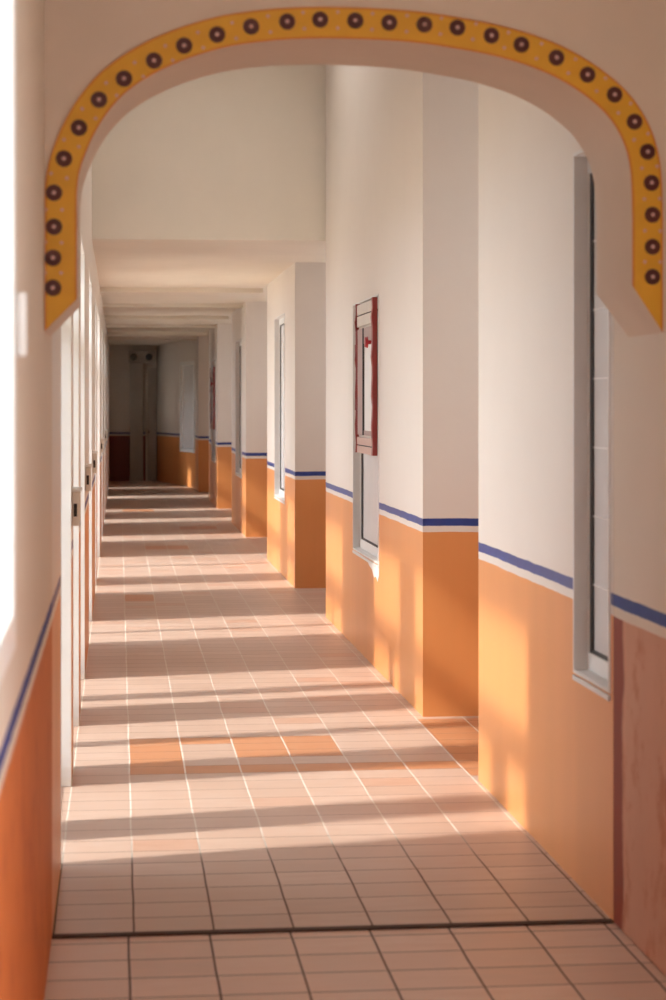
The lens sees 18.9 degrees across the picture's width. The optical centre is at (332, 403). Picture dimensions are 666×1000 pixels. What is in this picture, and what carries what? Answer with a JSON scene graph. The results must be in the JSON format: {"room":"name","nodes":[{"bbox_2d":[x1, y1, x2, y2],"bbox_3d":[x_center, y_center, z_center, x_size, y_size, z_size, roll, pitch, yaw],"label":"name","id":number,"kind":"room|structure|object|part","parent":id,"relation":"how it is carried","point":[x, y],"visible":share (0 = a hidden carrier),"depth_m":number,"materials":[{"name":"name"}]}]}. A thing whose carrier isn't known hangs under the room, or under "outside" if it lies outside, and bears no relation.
{"room":"corridor","nodes":[
{"label":"corridor","id":0,"kind":"room"},
{"bbox_2d":[0,0,108,999],"bbox_3d":[-2.373,-0.600,19.357,0.200,4.400,45.000,0,0,-6],"label":"wall","id":1,"kind":"structure","parent":0,"point":[26,684],"depth_m":4.82,"materials":[{"name":"paint"}]},
{"bbox_2d":[0,0,26,683],"bbox_3d":[-0.503,-0.245,2.385,0.147,1.410,2.850,0,0,-6],"label":"window","id":2,"kind":"structure","parent":1,"relation":"in","point":[13,304],"depth_m":3.69,"materials":[{"name":"white glass"}]},
{"bbox_3d":[-0.510,-0.245,2.359,0.128,1.410,2.800,0,0,-6],"label":"frame","id":3,"kind":"part","parent":2,"relation":"part of","materials":[{"name":"white ceramic"}]},
{"bbox_2d":[60,315,71,868],"bbox_3d":[-1.115,0.350,7.620,0.201,2.500,1.530,0,0,-6],"label":"door","id":4,"kind":"structure","parent":1,"relation":"in","point":[66,327],"depth_m":8.36,"materials":[{"name":"white wood"}]},
{"bbox_2d":[73,308,78,768],"bbox_3d":[-1.299,0.350,9.335,0.201,2.500,1.240,0,0,-6],"label":"door","id":5,"kind":"structure","parent":1,"relation":"in","point":[76,313],"depth_m":9.93,"materials":[{"name":"white wood"}]},
{"bbox_2d":[72,487,81,525],"bbox_3d":[-1.097,0.440,8.582,0.042,0.161,0.124,0,0,-6],"label":"wall box","id":6,"kind":"object","parent":1,"relation":"attached to","point":[76,491],"visible":1,"depth_m":8.53,"materials":[{"name":"beige plastic"}]},
{"bbox_3d":[-1.097,0.366,8.582,0.042,0.015,0.124,0,0,-6],"label":"lid","id":7,"kind":"part","parent":6,"relation":"part of","materials":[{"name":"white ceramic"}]},
{"bbox_2d":[80,232,84,709],"bbox_3d":[-1.481,0.350,11.035,0.201,2.500,1.220,0,0,-6],"label":"door","id":8,"kind":"structure","parent":1,"relation":"in","point":[82,250],"depth_m":11.62,"materials":[{"name":"white wood"}]},
{"bbox_2d":[85,464,92,490],"bbox_3d":[-1.459,0.440,11.963,0.042,0.161,0.124,0,0,-6],"label":"wall box","id":9,"kind":"object","parent":1,"relation":"attached to","point":[87,466],"visible":1,"depth_m":11.91,"materials":[{"name":"beige plastic"}]},
{"bbox_2d":[89,271,91,620],"bbox_3d":[-1.799,0.350,14.008,0.201,2.500,1.480,0,0,-6],"label":"door","id":10,"kind":"structure","parent":1,"relation":"in","point":[90,280],"depth_m":14.72,"materials":[{"name":"white wood"}]},
{"bbox_2d":[92,451,97,472],"bbox_3d":[-1.800,0.440,15.145,0.042,0.161,0.124,0,0,-6],"label":"wall box","id":11,"kind":"object","parent":1,"relation":"attached to","point":[94,455],"visible":1,"depth_m":15.09,"materials":[{"name":"beige plastic"}]},
{"bbox_2d":[95,298,95,585],"bbox_3d":[-2.143,0.350,17.220,0.201,2.500,0.840,0,0,-6],"label":"door","id":12,"kind":"structure","parent":1,"relation":"in","point":[95,298],"depth_m":17.62,"materials":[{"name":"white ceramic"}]},
{"bbox_2d":[97,307,99,556],"bbox_3d":[-2.395,0.350,19.581,0.201,2.500,2.590,0,0,-6],"label":"door","id":13,"kind":"structure","parent":1,"relation":"in","point":[98,316],"depth_m":20.85,"materials":[{"name":"white wood"}]},
{"bbox_2d":[100,437,103,451],"bbox_3d":[-2.480,0.440,21.508,0.042,0.161,0.124,0,0,-6],"label":"wall box","id":14,"kind":"object","parent":1,"relation":"attached to","point":[101,438],"visible":1,"depth_m":21.46,"materials":[{"name":"beige plastic"}]},
{"bbox_2d":[102,330,102,535],"bbox_3d":[-2.836,0.350,23.698,0.201,2.500,1.070,0,0,-6],"label":"door","id":15,"kind":"structure","parent":1,"relation":"in","point":[102,330],"depth_m":24.21,"materials":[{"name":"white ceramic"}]},
{"bbox_2d":[104,339,104,519],"bbox_3d":[-3.217,0.350,27.262,0.201,2.500,0.900,0,0,-6],"label":"door","id":16,"kind":"structure","parent":1,"relation":"in","point":[104,339],"depth_m":27.69,"materials":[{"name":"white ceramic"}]},
{"bbox_2d":[105,343,105,511],"bbox_3d":[-3.499,0.350,29.897,0.201,2.500,0.800,0,0,-6],"label":"door","id":17,"kind":"structure","parent":1,"relation":"in","point":[105,343],"depth_m":29.51,"materials":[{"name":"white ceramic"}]},
{"bbox_2d":[107,352,107,495],"bbox_3d":[-3.962,0.350,34.223,0.201,2.500,0.900,0,0,-6],"label":"door","id":18,"kind":"structure","parent":1,"relation":"in","point":[107,352],"depth_m":34.65,"materials":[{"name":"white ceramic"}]},
{"bbox_2d":[108,357,108,487],"bbox_3d":[-4.366,0.350,38.001,0.201,2.500,0.500,0,0,-6],"label":"door","id":19,"kind":"structure","parent":1,"relation":"in","point":[108,357],"depth_m":38.23,"materials":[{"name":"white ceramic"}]},
{"bbox_2d":[109,345,156,480],"bbox_3d":[-4.160,0.100,41.694,1.000,3.000,0.200,0,0,-6],"label":"wall","id":20,"kind":"structure","parent":0,"point":[119,365],"depth_m":41.56,"materials":[{"name":"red paint"}]},
{"bbox_2d":[129,351,155,362],"bbox_3d":[-3.956,-0.976,41.484,0.560,0.248,0.240,0,0,-6],"label":"emergency light","id":21,"kind":"object","parent":20,"relation":"attached to","point":[134,356],"visible":1,"depth_m":41.39,"materials":[{"name":"grey paint"}]},
{"bbox_2d":[146,365,156,480],"bbox_3d":[-3.776,0.400,41.569,0.235,2.400,0.129,0,0,-6],"label":"door","id":22,"kind":"structure","parent":20,"relation":"in","point":[151,373],"depth_m":41.58,"materials":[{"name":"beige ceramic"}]},
{"bbox_2d":[157,340,194,487],"bbox_3d":[-3.000,0.100,39.699,0.200,3.000,4.113,0,0,-16],"label":"wall","id":23,"kind":"structure","parent":0,"point":[174,466],"depth_m":40.19,"materials":[{"name":"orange paint"}]},
{"bbox_2d":[180,361,194,452],"bbox_3d":[-2.792,0.055,38.529,0.049,1.750,1.350,0,0,-16],"label":"window","id":24,"kind":"structure","parent":23,"relation":"in","point":[187,369],"depth_m":38.62,"materials":[{"name":"white glass"}]},
{"bbox_3d":[-2.769,0.055,38.504,0.012,1.610,1.150,0,0,-16],"label":"frosted pane","id":25,"kind":"part","parent":24,"relation":"part of","materials":[{"name":"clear glass"}]},
{"bbox_2d":[92,65,325,243],"bbox_3d":[-0.416,-2.015,15.167,2.800,1.570,0.250,0,0,-6],"label":"wall","id":26,"kind":"structure","parent":0,"point":[233,156],"depth_m":15.00,"materials":[{"name":"paint"}]},
{"bbox_2d":[93,242,325,344],"bbox_3d":[-1.905,-1.365,29.087,3.200,0.270,27.750,0,0,-6],"label":"ceiling","id":27,"kind":"structure","parent":0,"point":[119,264],"depth_m":18.71,"materials":[{"name":"paint"}]},
{"bbox_2d":[52,481,609,933],"bbox_3d":[-1.418,1.700,24.531,3.200,0.200,36.915,0,0,-6],"label":"floor","id":28,"kind":"structure","parent":0,"point":[239,763],"depth_m":8.61,"materials":[{"name":"tile"}]},
{"bbox_2d":[129,363,143,480],"bbox_3d":[-4.079,0.375,41.506,0.290,2.450,0.189,0,0,-6],"label":"pilaster","id":29,"kind":"object","parent":28,"relation":"on","point":[136,369],"visible":1,"depth_m":41.42,"materials":[{"name":"grey paint"}]},
{"bbox_2d":[52,918,613,938],"bbox_3d":[0.010,1.699,6.103,1.719,0.202,0.035,0,0,-6],"label":"trim","id":30,"kind":"structure","parent":28,"relation":"in","point":[575,921],"depth_m":6.09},
{"bbox_2d":[44,923,665,999],"bbox_3d":[1.042,1.702,1.545,3.200,0.196,9.250,0,0,-6],"label":"floor","id":31,"kind":"structure","parent":0,"point":[574,961],"depth_m":5.69,"materials":[{"name":"tile"}]},
{"bbox_2d":[44,0,665,336],"bbox_3d":[0.052,-0.797,5.692,1.724,1.205,0.432,0,0,-6],"label":"archway","id":32,"kind":"object","parent":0,"point":[597,68],"visible":1,"depth_m":5.54,"materials":[{"name":"paint"}]},
{"bbox_2d":[195,65,613,920],"bbox_3d":[-0.237,-0.600,22.120,1.365,4.400,31.960,0,0,-6],"label":"wall","id":33,"kind":"structure","parent":0,"point":[449,200],"depth_m":10.24,"materials":[{"name":"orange paint"}]},
{"bbox_2d":[108,337,196,340],"bbox_3d":[-3.320,-1.210,37.233,1.720,0.040,0.350,0,0,-6],"label":"beam","id":34,"kind":"structure","parent":33,"relation":"attached to","point":[109,338],"depth_m":37.05,"materials":[{"name":"paint"}]},
{"bbox_2d":[107,332,207,335],"bbox_3d":[-3.022,-1.205,34.449,1.720,0.050,0.350,0,0,-6],"label":"beam","id":35,"kind":"structure","parent":33,"relation":"attached to","point":[108,333],"depth_m":34.31,"materials":[{"name":"paint"}]},
{"bbox_2d":[106,325,215,328],"bbox_3d":[-2.682,-1.210,31.267,1.720,0.040,0.350,0,0,-6],"label":"beam","id":36,"kind":"structure","parent":33,"relation":"attached to","point":[107,326],"depth_m":31.11,"materials":[{"name":"paint"}]},
{"bbox_2d":[104,315,228,319],"bbox_3d":[-2.331,-1.205,27.986,1.720,0.050,0.350,0,0,-6],"label":"beam","id":37,"kind":"structure","parent":33,"relation":"attached to","point":[106,317],"depth_m":27.83,"materials":[{"name":"paint"}]},
{"bbox_2d":[103,303,242,308],"bbox_3d":[-1.980,-1.210,24.705,1.720,0.040,0.350,0,0,-6],"label":"beam","id":38,"kind":"structure","parent":33,"relation":"attached to","point":[105,305],"depth_m":24.56,"materials":[{"name":"paint"}]},
{"bbox_2d":[100,287,262,294],"bbox_3d":[-1.618,-1.205,21.324,1.720,0.050,0.350,0,0,-6],"label":"beam","id":39,"kind":"structure","parent":33,"relation":"attached to","point":[103,290],"depth_m":21.17,"materials":[{"name":"paint"}]},
{"bbox_2d":[210,367,214,429],"bbox_3d":[-1.933,-0.090,31.837,0.055,0.980,1.123,0,0,-6],"label":"upper cabinet","id":40,"kind":"object","parent":33,"relation":"attached to","point":[212,370],"visible":1,"depth_m":31.84,"materials":[{"name":"red wood"}]},
{"bbox_3d":[-1.919,-0.065,31.831,0.012,0.700,0.970,0,0,-6],"label":"cabinet door","id":41,"kind":"part","parent":40,"relation":"part of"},
{"bbox_3d":[-1.896,-0.030,31.648,0.003,0.570,0.600,0,0,-6],"label":"door panel","id":42,"kind":"part","parent":40,"relation":"part of","materials":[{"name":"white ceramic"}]},
{"bbox_2d":[211,359,215,462],"bbox_3d":[-1.869,0.112,31.857,0.079,1.624,1.250,0,0,-6],"label":"window","id":43,"kind":"structure","parent":33,"relation":"in","point":[213,361],"depth_m":32.00,"materials":[{"name":"grey metal"}]},
{"bbox_3d":[-1.845,0.100,31.860,0.030,1.576,1.226,0,0,-6],"label":"sash","id":44,"kind":"part","parent":43,"relation":"part of","materials":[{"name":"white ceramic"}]},
{"bbox_2d":[235,338,241,478],"bbox_3d":[-1.166,0.052,25.420,0.079,1.744,1.300,0,0,-6],"label":"window","id":45,"kind":"structure","parent":33,"relation":"in","point":[238,344],"depth_m":26.05,"materials":[{"name":"grey metal"}]},
{"bbox_3d":[-1.141,0.040,25.423,0.030,1.696,1.276,0,0,-6],"label":"sash","id":46,"kind":"part","parent":45,"relation":"part of","materials":[{"name":"white ceramic"}]},
{"bbox_3d":[-1.137,0.040,25.393,0.008,1.556,1.162,0,0,-6],"label":"frosted pane","id":47,"kind":"part","parent":45,"relation":"part of","materials":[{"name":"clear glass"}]},
{"bbox_2d":[274,313,284,503],"bbox_3d":[-0.475,0.042,19.012,0.079,1.764,1.190,0,0,-6],"label":"window","id":48,"kind":"structure","parent":33,"relation":"in","point":[279,322],"depth_m":19.57,"materials":[{"name":"grey metal"}]},
{"bbox_3d":[-0.451,0.030,19.015,0.030,1.716,1.166,0,0,-6],"label":"sash","id":49,"kind":"part","parent":48,"relation":"part of","materials":[{"name":"white ceramic"}]},
{"bbox_3d":[-0.446,0.030,18.985,0.008,1.576,1.052,0,0,-6],"label":"frosted pane","id":50,"kind":"part","parent":48,"relation":"part of","materials":[{"name":"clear glass"}]},
{"bbox_2d":[352,294,378,581],"bbox_3d":[0.238,0.203,12.587,0.079,1.725,1.320,0,0,-6],"label":"window","id":51,"kind":"structure","parent":33,"relation":"in","point":[365,466],"depth_m":12.93,"materials":[{"name":"grey metal"}]},
{"bbox_3d":[0.202,0.975,12.593,0.009,0.018,1.300,0,0,-6],"label":"sill","id":52,"kind":"part","parent":51,"relation":"part of","materials":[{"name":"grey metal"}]},
{"bbox_3d":[0.261,0.150,12.599,0.030,1.596,1.276,0,0,-6],"label":"sash","id":53,"kind":"part","parent":51,"relation":"part of","materials":[{"name":"white ceramic"}]},
{"bbox_3d":[0.265,0.150,12.570,0.008,1.456,1.162,0,0,-6],"label":"frosted pane","id":54,"kind":"part","parent":51,"relation":"part of","materials":[{"name":"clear glass"}]},
{"bbox_2d":[355,297,376,455],"bbox_3d":[0.190,-0.165,12.422,0.055,0.950,0.903,0,0,-6],"label":"upper cabinet","id":55,"kind":"object","parent":33,"relation":"attached to","point":[366,313],"visible":1,"depth_m":12.38,"materials":[{"name":"red wood"}]},
{"bbox_3d":[0.202,-0.523,12.430,0.013,0.067,0.795,0,0,-6],"label":"rail","id":56,"kind":"part","parent":55,"relation":"part of","materials":[{"name":"beige ceramic"}]},
{"bbox_3d":[0.202,-0.598,12.430,0.013,0.065,0.795,0,0,-6],"label":"rail","id":57,"kind":"part","parent":55,"relation":"part of","materials":[{"name":"beige ceramic"}]},
{"bbox_3d":[0.202,0.234,12.430,0.013,0.048,0.795,0,0,-6],"label":"rail","id":58,"kind":"part","parent":55,"relation":"part of","materials":[{"name":"pink wood"}]},
{"bbox_3d":[0.202,0.287,12.430,0.013,0.045,0.795,0,0,-6],"label":"rail","id":59,"kind":"part","parent":55,"relation":"part of","materials":[{"name":"pink wood"}]},
{"bbox_3d":[0.203,-0.140,12.417,0.012,0.670,0.750,0,0,-6],"label":"cabinet door","id":60,"kind":"part","parent":55,"relation":"part of","materials":[{"name":"white glass"}]},
{"bbox_3d":[0.214,-0.165,12.418,0.008,0.910,0.830,0,0,-6],"label":"panel","id":61,"kind":"part","parent":55,"relation":"part of","materials":[{"name":"beige ceramic"}]},
{"bbox_3d":[0.211,-0.375,12.141,0.038,0.071,0.071,0,0,-6],"label":"knob","id":62,"kind":"part","parent":55,"relation":"part of","materials":[{"name":"red plastic"}]},
{"bbox_3d":[0.222,-0.105,12.273,0.003,0.540,0.459,0,0,-6],"label":"door panel","id":63,"kind":"part","parent":55,"relation":"part of","materials":[{"name":"white ceramic"}]},
{"bbox_2d":[572,149,610,700],"bbox_3d":[0.867,0.042,6.466,0.079,1.764,0.495,0,0,-6],"label":"window","id":64,"kind":"structure","parent":33,"relation":"in","point":[591,317],"depth_m":6.68,"materials":[{"name":"white glass"}]},
{"bbox_3d":[0.833,0.915,6.463,0.009,0.018,0.495,0,0,-6],"label":"sill","id":65,"kind":"part","parent":64,"relation":"part of","materials":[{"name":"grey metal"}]},
{"bbox_3d":[0.892,0.030,6.469,0.030,1.716,0.471,0,0,-6],"label":"sash","id":66,"kind":"part","parent":64,"relation":"part of","materials":[{"name":"grey metal"}]},
{"bbox_3d":[0.895,0.030,6.452,0.008,1.576,0.407,0,0,-6],"label":"frosted pane","id":67,"kind":"part","parent":64,"relation":"part of","materials":[{"name":"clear glass"}]},
{"bbox_2d":[614,318,665,975],"bbox_3d":[1.473,0.100,1.691,0.251,3.000,9.050,0,0,-6],"label":"wall","id":68,"kind":"structure","parent":0,"point":[639,361],"depth_m":5.85,"materials":[{"name":"paint"}]}
]}

